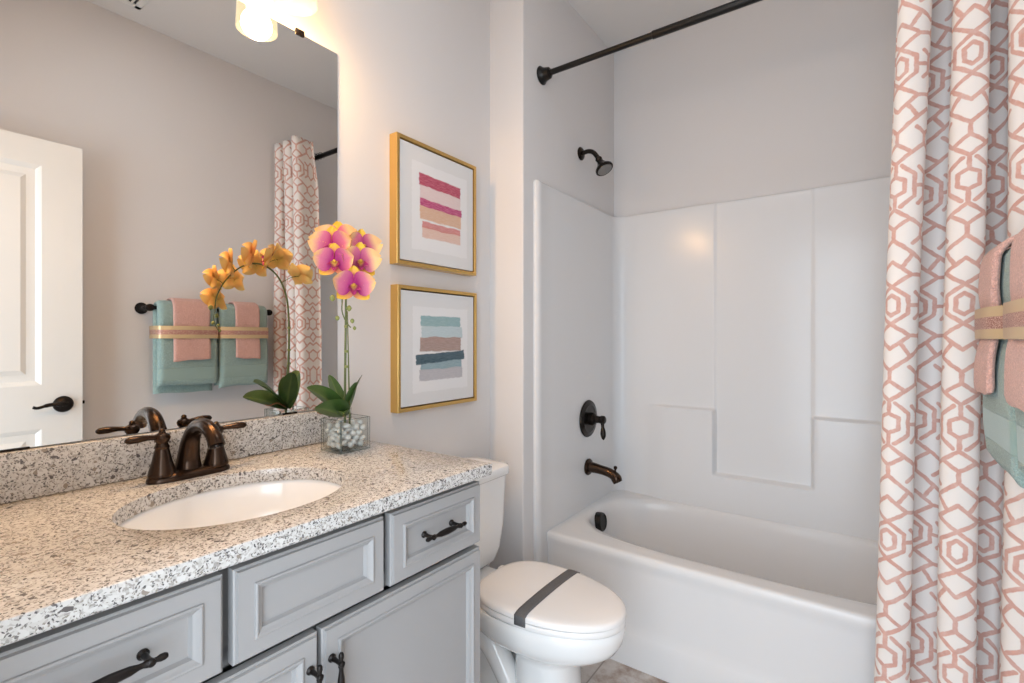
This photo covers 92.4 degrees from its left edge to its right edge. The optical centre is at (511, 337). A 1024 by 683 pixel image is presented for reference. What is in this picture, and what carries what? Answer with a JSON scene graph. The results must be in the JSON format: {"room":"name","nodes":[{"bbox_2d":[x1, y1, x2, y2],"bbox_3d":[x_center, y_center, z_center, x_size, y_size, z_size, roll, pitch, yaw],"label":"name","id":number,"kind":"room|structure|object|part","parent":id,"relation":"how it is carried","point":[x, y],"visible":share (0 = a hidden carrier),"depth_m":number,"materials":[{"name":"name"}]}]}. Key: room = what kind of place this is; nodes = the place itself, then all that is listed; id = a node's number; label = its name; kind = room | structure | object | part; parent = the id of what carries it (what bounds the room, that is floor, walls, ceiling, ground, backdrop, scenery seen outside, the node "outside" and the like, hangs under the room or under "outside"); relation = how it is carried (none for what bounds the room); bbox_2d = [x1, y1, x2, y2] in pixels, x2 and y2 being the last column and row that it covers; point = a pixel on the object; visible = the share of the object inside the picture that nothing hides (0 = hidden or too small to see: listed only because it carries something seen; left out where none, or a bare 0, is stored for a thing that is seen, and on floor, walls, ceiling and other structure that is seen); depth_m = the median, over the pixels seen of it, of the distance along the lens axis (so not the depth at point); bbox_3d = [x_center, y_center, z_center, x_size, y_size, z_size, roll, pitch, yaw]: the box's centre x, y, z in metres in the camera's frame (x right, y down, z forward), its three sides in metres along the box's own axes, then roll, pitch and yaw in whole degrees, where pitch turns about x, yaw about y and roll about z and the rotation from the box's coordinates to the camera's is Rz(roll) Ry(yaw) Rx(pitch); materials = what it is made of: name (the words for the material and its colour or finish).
{"room":"bathroom","nodes":[
{"label":"bathroom","id":0,"kind":"room"},
{"bbox_2d":[30,0,489,566],"bbox_3d":[-0.346,-0.148,1.757,0.120,2.737,2.823,0,0,35],"label":"wall","id":1,"kind":"structure","parent":0,"point":[419,70],"depth_m":1.60,"materials":[{"name":"white paint"}]},
{"bbox_2d":[0,0,336,452],"bbox_3d":[-0.772,-0.315,1.046,0.009,1.034,0.922,0,0,35],"label":"wall mirror","id":2,"kind":"object","parent":1,"relation":"attached to","point":[168,168],"visible":0.97,"depth_m":1.05,"materials":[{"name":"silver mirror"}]},
{"bbox_2d":[0,407,351,503],"bbox_3d":[-0.757,0.246,1.056,0.020,0.088,0.961,0,0,35],"label":"backsplash","id":3,"kind":"structure","parent":1,"relation":"attached to","point":[48,470],"depth_m":0.98,"materials":[{"name":"stone"}]},
{"bbox_2d":[273,0,316,16],"bbox_3d":[-0.695,-0.942,1.034,0.148,0.226,0.582,0,0,35],"label":"vanity light","id":4,"kind":"object","parent":1,"relation":"attached to","point":[301,8],"visible":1,"depth_m":1.26,"materials":[{"name":"white glass"}]},
{"bbox_2d":[390,132,475,275],"bbox_3d":[-0.266,-0.449,1.735,0.036,0.419,0.396,0,0,35],"label":"framed print","id":5,"kind":"object","parent":1,"relation":"attached to","point":[433,191],"visible":1,"depth_m":1.69,"materials":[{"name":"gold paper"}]},
{"bbox_2d":[391,284,476,412],"bbox_3d":[-0.264,0.035,1.738,0.036,0.413,0.395,0,0,35],"label":"framed print","id":6,"kind":"object","parent":1,"relation":"attached to","point":[434,331],"visible":1,"depth_m":1.69,"materials":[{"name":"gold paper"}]},
{"bbox_2d":[490,0,613,568],"bbox_3d":[0.238,-0.148,2.335,0.165,2.737,0.904,0,0,35],"label":"wall","id":7,"kind":"structure","parent":0,"point":[537,131],"depth_m":1.99,"materials":[{"name":"white paint"}]},
{"bbox_2d":[577,147,612,175],"bbox_3d":[0.385,-0.822,2.259,0.162,0.153,0.084,0,0,35],"label":"shower","id":8,"kind":"object","parent":7,"relation":"attached to","point":[604,167],"visible":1,"depth_m":2.24,"materials":[{"name":"black metal"}]},
{"bbox_3d":[0.368,-0.849,2.278,0.094,0.063,0.021,0,0,35],"label":"shower arm","id":9,"kind":"part","parent":8,"relation":"part of","materials":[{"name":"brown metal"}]},
{"bbox_2d":[537,0,761,84],"bbox_3d":[0.710,-1.083,1.608,1.445,0.074,0.074,0,0,35],"label":"shower rod","id":10,"kind":"object","parent":7,"relation":"attached to","point":[544,74],"visible":1,"depth_m":1.75,"materials":[{"name":"black metal"}]},
{"bbox_2d":[874,0,1023,682],"bbox_3d":[1.104,0.035,1.219,0.350,2.334,0.228,0,0,35],"label":"shower curtain","id":11,"kind":"object","parent":10,"relation":"hanging from","point":[950,579],"visible":0.88,"depth_m":1.19,"materials":[{"name":"pink fabric"}]},
{"bbox_2d":[582,658,668,682],"bbox_3d":[-0.197,1.260,0.473,2.010,0.080,4.943,0,0,35],"label":"floor","id":12,"kind":"structure","parent":0,"point":[609,670],"depth_m":1.78,"materials":[{"name":"tile"}]},
{"bbox_2d":[0,481,479,682],"bbox_3d":[-0.545,0.770,0.898,0.543,0.898,0.946,0,0,35],"label":"vanity cabinet","id":13,"kind":"object","parent":12,"relation":"on","point":[391,596],"visible":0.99,"depth_m":0.81,"materials":[{"name":"grey paint"}]},
{"bbox_3d":[-0.505,0.404,0.572,0.025,0.139,0.311,0,0,37],"label":"drawer","id":14,"kind":"part","parent":13,"relation":"part of","materials":[{"name":"grey paint"}]},
{"bbox_3d":[-0.480,0.401,0.580,0.034,0.014,0.118,0,0,35],"label":"drawer handle","id":15,"kind":"part","parent":13,"relation":"part of","materials":[{"name":"brown metal"}]},
{"bbox_2d":[0,439,491,646],"bbox_3d":[-0.545,0.304,0.905,0.539,0.028,0.961,0,0,35],"label":"countertop","id":16,"kind":"structure","parent":13,"relation":"on","point":[66,557],"depth_m":0.75,"materials":[{"name":"stone"}]},
{"bbox_2d":[124,418,246,484],"bbox_3d":[-0.661,0.227,1.033,0.181,0.126,0.179,0,0,-4],"label":"faucet","id":17,"kind":"object","parent":16,"relation":"on","point":[188,465],"visible":1,"depth_m":1.00,"materials":[{"name":"brown metal"}]},
{"bbox_3d":[-0.726,0.198,0.962,0.019,0.015,0.056,0,0,35],"label":"lever","id":18,"kind":"part","parent":17,"relation":"part of","materials":[{"name":"brown metal"}]},
{"bbox_3d":[-0.708,0.230,0.993,0.048,0.096,0.048,0,0,35],"label":"handle","id":19,"kind":"part","parent":17,"relation":"part of","materials":[{"name":"brown metal"}]},
{"bbox_3d":[-0.678,0.281,1.034,0.054,0.016,0.156,0,0,35],"label":"plate","id":20,"kind":"part","parent":17,"relation":"part of","materials":[{"name":"brown metal"}]},
{"bbox_3d":[-0.638,0.222,1.006,0.170,0.117,0.052,0,0,35],"label":"spout","id":21,"kind":"part","parent":17,"relation":"part of","materials":[{"name":"brown metal"}]},
{"bbox_3d":[-0.649,0.230,1.076,0.048,0.096,0.048,0,0,35],"label":"handle","id":22,"kind":"part","parent":17,"relation":"part of","materials":[{"name":"brown metal"}]},
{"bbox_3d":[-0.626,0.198,1.103,0.019,0.015,0.056,0,0,35],"label":"lever","id":23,"kind":"part","parent":17,"relation":"part of","materials":[{"name":"brown metal"}]},
{"bbox_2d":[119,480,341,529],"bbox_3d":[-0.506,0.391,0.923,0.335,0.146,0.406,0,0,35],"label":"sink","id":24,"kind":"object","parent":16,"relation":"in","point":[237,503],"visible":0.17,"depth_m":1.05,"materials":[{"name":"white ceramic"}]},
{"bbox_3d":[-0.434,0.248,1.280,0.086,0.083,0.092,0,0,35],"label":"glass vase","id":25,"kind":"object","parent":16,"relation":"on","visible":0},
{"bbox_2d":[335,443,341,448],"bbox_3d":[-0.439,0.274,1.244,0.017,0.015,0.014,0,0,-13],"label":"pebble","id":26,"kind":"object","parent":25,"relation":"in","point":[337,445],"visible":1,"depth_m":1.24,"materials":[{"name":"white stone"}]},
{"bbox_2d":[335,422,341,427],"bbox_3d":[-0.440,0.221,1.244,0.015,0.015,0.016,0,0,17],"label":"pebble","id":27,"kind":"object","parent":25,"relation":"in","point":[337,425],"visible":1,"depth_m":1.24,"materials":[{"name":"white stone"}]},
{"bbox_2d":[338,434,344,438],"bbox_3d":[-0.430,0.249,1.238,0.016,0.014,0.022,0,0,14],"label":"pebble","id":28,"kind":"object","parent":25,"relation":"in","point":[341,436],"visible":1,"depth_m":1.23,"materials":[{"name":"white stone"}]},
{"bbox_2d":[339,440,346,445],"bbox_3d":[-0.426,0.266,1.240,0.020,0.016,0.017,0,0,17],"label":"pebble","id":29,"kind":"object","parent":25,"relation":"in","point":[343,442],"visible":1,"depth_m":1.23,"materials":[{"name":"white stone"}]},
{"bbox_2d":[307,221,382,424],"bbox_3d":[-0.412,-0.028,1.202,0.176,0.516,0.310,0,0,-28],"label":"orchid","id":30,"kind":"object","parent":25,"relation":"in","point":[354,255],"visible":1,"depth_m":1.13,"materials":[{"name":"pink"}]},
{"bbox_3d":[-0.414,-0.217,1.123,0.099,0.082,0.026,0,0,1],"label":"flower","id":31,"kind":"part","parent":30,"relation":"part of","materials":[{"name":"pink plant"}]},
{"bbox_3d":[-0.392,-0.175,1.082,0.087,0.071,0.026,0,0,-8],"label":"flower","id":32,"kind":"part","parent":30,"relation":"part of","materials":[{"name":"pink plant"}]},
{"bbox_3d":[-0.423,-0.245,1.184,0.101,0.081,0.033,0,0,-2],"label":"flower","id":33,"kind":"part","parent":30,"relation":"part of","materials":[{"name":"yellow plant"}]},
{"bbox_3d":[-0.404,0.005,1.185,0.009,0.451,0.218,0,0,-17],"label":"stem","id":34,"kind":"part","parent":30,"relation":"part of","materials":[{"name":"green plant"}]},
{"bbox_3d":[-0.347,-0.122,1.077,0.091,0.075,0.028,0,0,-28],"label":"flower","id":35,"kind":"part","parent":30,"relation":"part of","materials":[{"name":"pink plant"}]},
{"bbox_3d":[-0.346,-0.182,1.122,0.093,0.077,0.027,0,0,-40],"label":"flower","id":36,"kind":"part","parent":30,"relation":"part of","materials":[{"name":"pink plant"}]},
{"bbox_3d":[-0.359,-0.227,1.184,0.031,0.078,0.095,0,0,35],"label":"flower","id":37,"kind":"part","parent":30,"relation":"part of","materials":[{"name":"pink plant"}]},
{"bbox_2d":[342,423,350,427],"bbox_3d":[-0.420,0.223,1.248,0.017,0.012,0.022,0,0,35],"label":"pebble","id":38,"kind":"object","parent":25,"relation":"in","point":[346,425],"visible":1,"depth_m":1.24,"materials":[{"name":"white stone"}]},
{"bbox_2d":[344,434,350,440],"bbox_3d":[-0.418,0.253,1.249,0.019,0.015,0.016,0,0,11],"label":"pebble","id":39,"kind":"object","parent":25,"relation":"in","point":[347,436],"visible":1,"depth_m":1.24,"materials":[{"name":"white stone"}]},
{"bbox_2d":[347,442,353,447],"bbox_3d":[-0.414,0.273,1.258,0.016,0.016,0.017,0,0,-36],"label":"pebble","id":40,"kind":"object","parent":25,"relation":"in","point":[349,444],"visible":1,"depth_m":1.25,"materials":[{"name":"white stone"}]},
{"bbox_2d":[353,423,358,429],"bbox_3d":[-0.404,0.230,1.271,0.014,0.016,0.017,0,0,8],"label":"pebble","id":41,"kind":"object","parent":25,"relation":"in","point":[356,426],"visible":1,"depth_m":1.27,"materials":[{"name":"white stone"}]},
{"bbox_2d":[356,429,361,434],"bbox_3d":[-0.400,0.245,1.279,0.017,0.015,0.017,0,0,41],"label":"pebble","id":42,"kind":"object","parent":25,"relation":"in","point":[358,432],"visible":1,"depth_m":1.27,"materials":[{"name":"white stone"}]},
{"bbox_2d":[357,440,363,445],"bbox_3d":[-0.395,0.274,1.281,0.017,0.015,0.017,0,0,-38],"label":"pebble","id":43,"kind":"object","parent":25,"relation":"in","point":[360,442],"visible":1,"depth_m":1.28,"materials":[{"name":"white stone"}]},
{"bbox_2d":[359,424,365,429],"bbox_3d":[-0.392,0.234,1.289,0.017,0.016,0.017,0,0,-40],"label":"pebble","id":44,"kind":"object","parent":25,"relation":"in","point":[361,427],"visible":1,"depth_m":1.28,"materials":[{"name":"white stone"}]},
{"bbox_3d":[-0.449,0.796,0.647,0.025,0.623,0.415,0,0,37],"label":"cabinet door","id":45,"kind":"part","parent":13,"relation":"part of","materials":[{"name":"grey paint"}]},
{"bbox_3d":[-0.324,0.404,0.815,0.025,0.139,0.268,0,0,37],"label":"false drawer","id":46,"kind":"part","parent":13,"relation":"part of","materials":[{"name":"grey paint"}]},
{"bbox_3d":[-0.314,0.585,0.786,0.034,0.128,0.014,0,0,35],"label":"door handle","id":47,"kind":"part","parent":13,"relation":"part of","materials":[{"name":"brown metal"}]},
{"bbox_3d":[-0.290,0.585,0.817,0.034,0.128,0.014,0,0,35],"label":"door handle","id":48,"kind":"part","parent":13,"relation":"part of","materials":[{"name":"brown metal"}]},
{"bbox_3d":[-0.199,0.796,0.982,0.026,0.623,0.405,0,0,37],"label":"cabinet door","id":49,"kind":"part","parent":13,"relation":"part of","materials":[{"name":"grey paint"}]},
{"bbox_3d":[-0.156,0.404,1.039,0.026,0.139,0.261,0,0,37],"label":"drawer","id":50,"kind":"part","parent":13,"relation":"part of","materials":[{"name":"grey paint"}]},
{"bbox_3d":[-0.143,0.403,1.030,0.035,0.014,0.116,0,0,35],"label":"drawer handle","id":51,"kind":"part","parent":13,"relation":"part of","materials":[{"name":"brown metal"}]},
{"bbox_2d":[466,457,626,682],"bbox_3d":[0.021,0.836,1.558,0.704,0.766,0.364,0,0,35],"label":"toilet","id":52,"kind":"object","parent":12,"relation":"on","point":[582,622],"visible":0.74,"depth_m":1.43,"materials":[{"name":"white ceramic"}]},
{"bbox_3d":[-0.183,0.472,1.703,0.203,0.038,0.364,0,0,35],"label":"tank lid","id":53,"kind":"part","parent":52,"relation":"part of","materials":[{"name":"white ceramic"}]},
{"bbox_3d":[-0.184,0.653,1.704,0.186,0.322,0.344,0,0,35],"label":"tank","id":54,"kind":"part","parent":52,"relation":"part of","materials":[{"name":"white ceramic"}]},
{"bbox_2d":[514,569,579,627],"bbox_3d":[0.115,0.778,1.491,0.036,0.039,0.328,0,0,35],"label":"band","id":55,"kind":"object","parent":52,"relation":"on","point":[530,604],"visible":0.95,"depth_m":1.44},
{"bbox_3d":[0.122,0.797,1.486,0.454,0.018,0.324,0,0,35],"label":"seat","id":56,"kind":"part","parent":52,"relation":"part of","materials":[{"name":"white plastic"}]},
{"bbox_3d":[0.122,0.773,1.486,0.458,0.026,0.324,0,0,35],"label":"seat lid","id":57,"kind":"part","parent":52,"relation":"part of","materials":[{"name":"white plastic"}]},
{"bbox_2d":[533,176,889,682],"bbox_3d":[0.904,0.290,1.882,1.445,1.858,0.792,0,0,35],"label":"bathtub","id":58,"kind":"object","parent":12,"relation":"on","point":[731,353],"visible":0.79,"depth_m":2.13,"materials":[{"name":"white plastic"}]},
{"bbox_2d":[579,400,605,439],"bbox_3d":[0.400,0.383,2.302,0.099,0.178,0.176,0,0,35],"label":"shower valve","id":59,"kind":"object","parent":58,"relation":"attached to","point":[588,419],"visible":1,"depth_m":2.29,"materials":[{"name":"black metal"}]},
{"bbox_3d":[0.402,0.382,2.300,0.080,0.060,0.060,0,0,35],"label":"valve stem","id":60,"kind":"part","parent":59,"relation":"part of","materials":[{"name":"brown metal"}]},
{"bbox_3d":[0.421,0.427,2.272,0.030,0.090,0.030,0,0,35],"label":"lever","id":61,"kind":"part","parent":59,"relation":"part of","materials":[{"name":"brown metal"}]},
{"bbox_2d":[584,458,621,483],"bbox_3d":[0.430,0.621,2.281,0.171,0.098,0.078,0,0,35],"label":"tub spout","id":62,"kind":"object","parent":58,"relation":"attached to","point":[590,467],"visible":1,"depth_m":2.27,"materials":[{"name":"brown metal"}]},
{"bbox_2d":[567,0,763,53],"bbox_3d":[0.359,-1.557,1.256,2.010,0.080,2.823,0,0,35],"label":"ceiling","id":63,"kind":"structure","parent":0,"point":[615,22],"depth_m":2.30,"materials":[{"name":"white paint"}]},
{"bbox_2d":[614,0,897,216],"bbox_3d":[1.105,-0.148,2.305,1.850,2.737,0.128,0,0,35],"label":"wall","id":64,"kind":"structure","parent":0,"point":[766,97],"depth_m":2.22,"materials":[{"name":"white paint"}]},
{"bbox_3d":[1.064,-0.149,0.755,0.120,2.737,2.823,0,0,35],"label":"wall","id":65,"kind":"structure","parent":0,"visible":0},
{"bbox_3d":[0.933,-0.144,0.786,0.128,0.056,0.626,0,0,35],"label":"towel bar","id":66,"kind":"object","parent":65,"relation":"attached to","visible":0},
{"bbox_2d":[983,247,1023,487],"bbox_3d":[0.970,0.039,0.924,0.096,0.439,0.253,0,0,35],"label":"bath towel","id":67,"kind":"object","parent":66,"relation":"hanging from","point":[999,418],"visible":0.34,"depth_m":0.90,"materials":[{"name":"teal fabric"}]},
{"bbox_2d":[974,305,1002,338],"bbox_3d":[0.972,-0.028,0.922,0.134,0.060,0.260,0,0,35],"label":"ribbon","id":68,"kind":"object","parent":67,"relation":"attached to","point":[988,324],"visible":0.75,"depth_m":0.91,"materials":[{"name":"beige fabric"}]},
{"bbox_2d":[974,234,1016,394],"bbox_3d":[0.973,-0.041,0.929,0.131,0.309,0.128,0,0,35],"label":"hand towel","id":69,"kind":"object","parent":67,"relation":"on","point":[989,295],"visible":0.73,"depth_m":0.92,"materials":[{"name":"pink fabric"}]},
{"bbox_2d":[1015,408,1023,473],"bbox_3d":[0.815,0.046,0.706,0.095,0.454,0.264,0,0,35],"label":"bath towel","id":70,"kind":"object","parent":66,"relation":"hanging from","point":[1019,413],"visible":0.3,"depth_m":0.80,"materials":[{"name":"teal fabric"}]},
{"bbox_2d":[1003,298,1023,338],"bbox_3d":[0.817,-0.028,0.704,0.134,0.060,0.271,0,0,35],"label":"ribbon","id":71,"kind":"object","parent":70,"relation":"attached to","point":[1013,311],"visible":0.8,"depth_m":0.75,"materials":[{"name":"beige fabric"}]},
{"bbox_2d":[1004,228,1023,411],"bbox_3d":[0.818,-0.041,0.711,0.131,0.310,0.165,0,0,35],"label":"hand towel","id":72,"kind":"object","parent":70,"relation":"on","point":[1014,355],"visible":0.86,"depth_m":0.76,"materials":[{"name":"pink fabric"}]}
]}

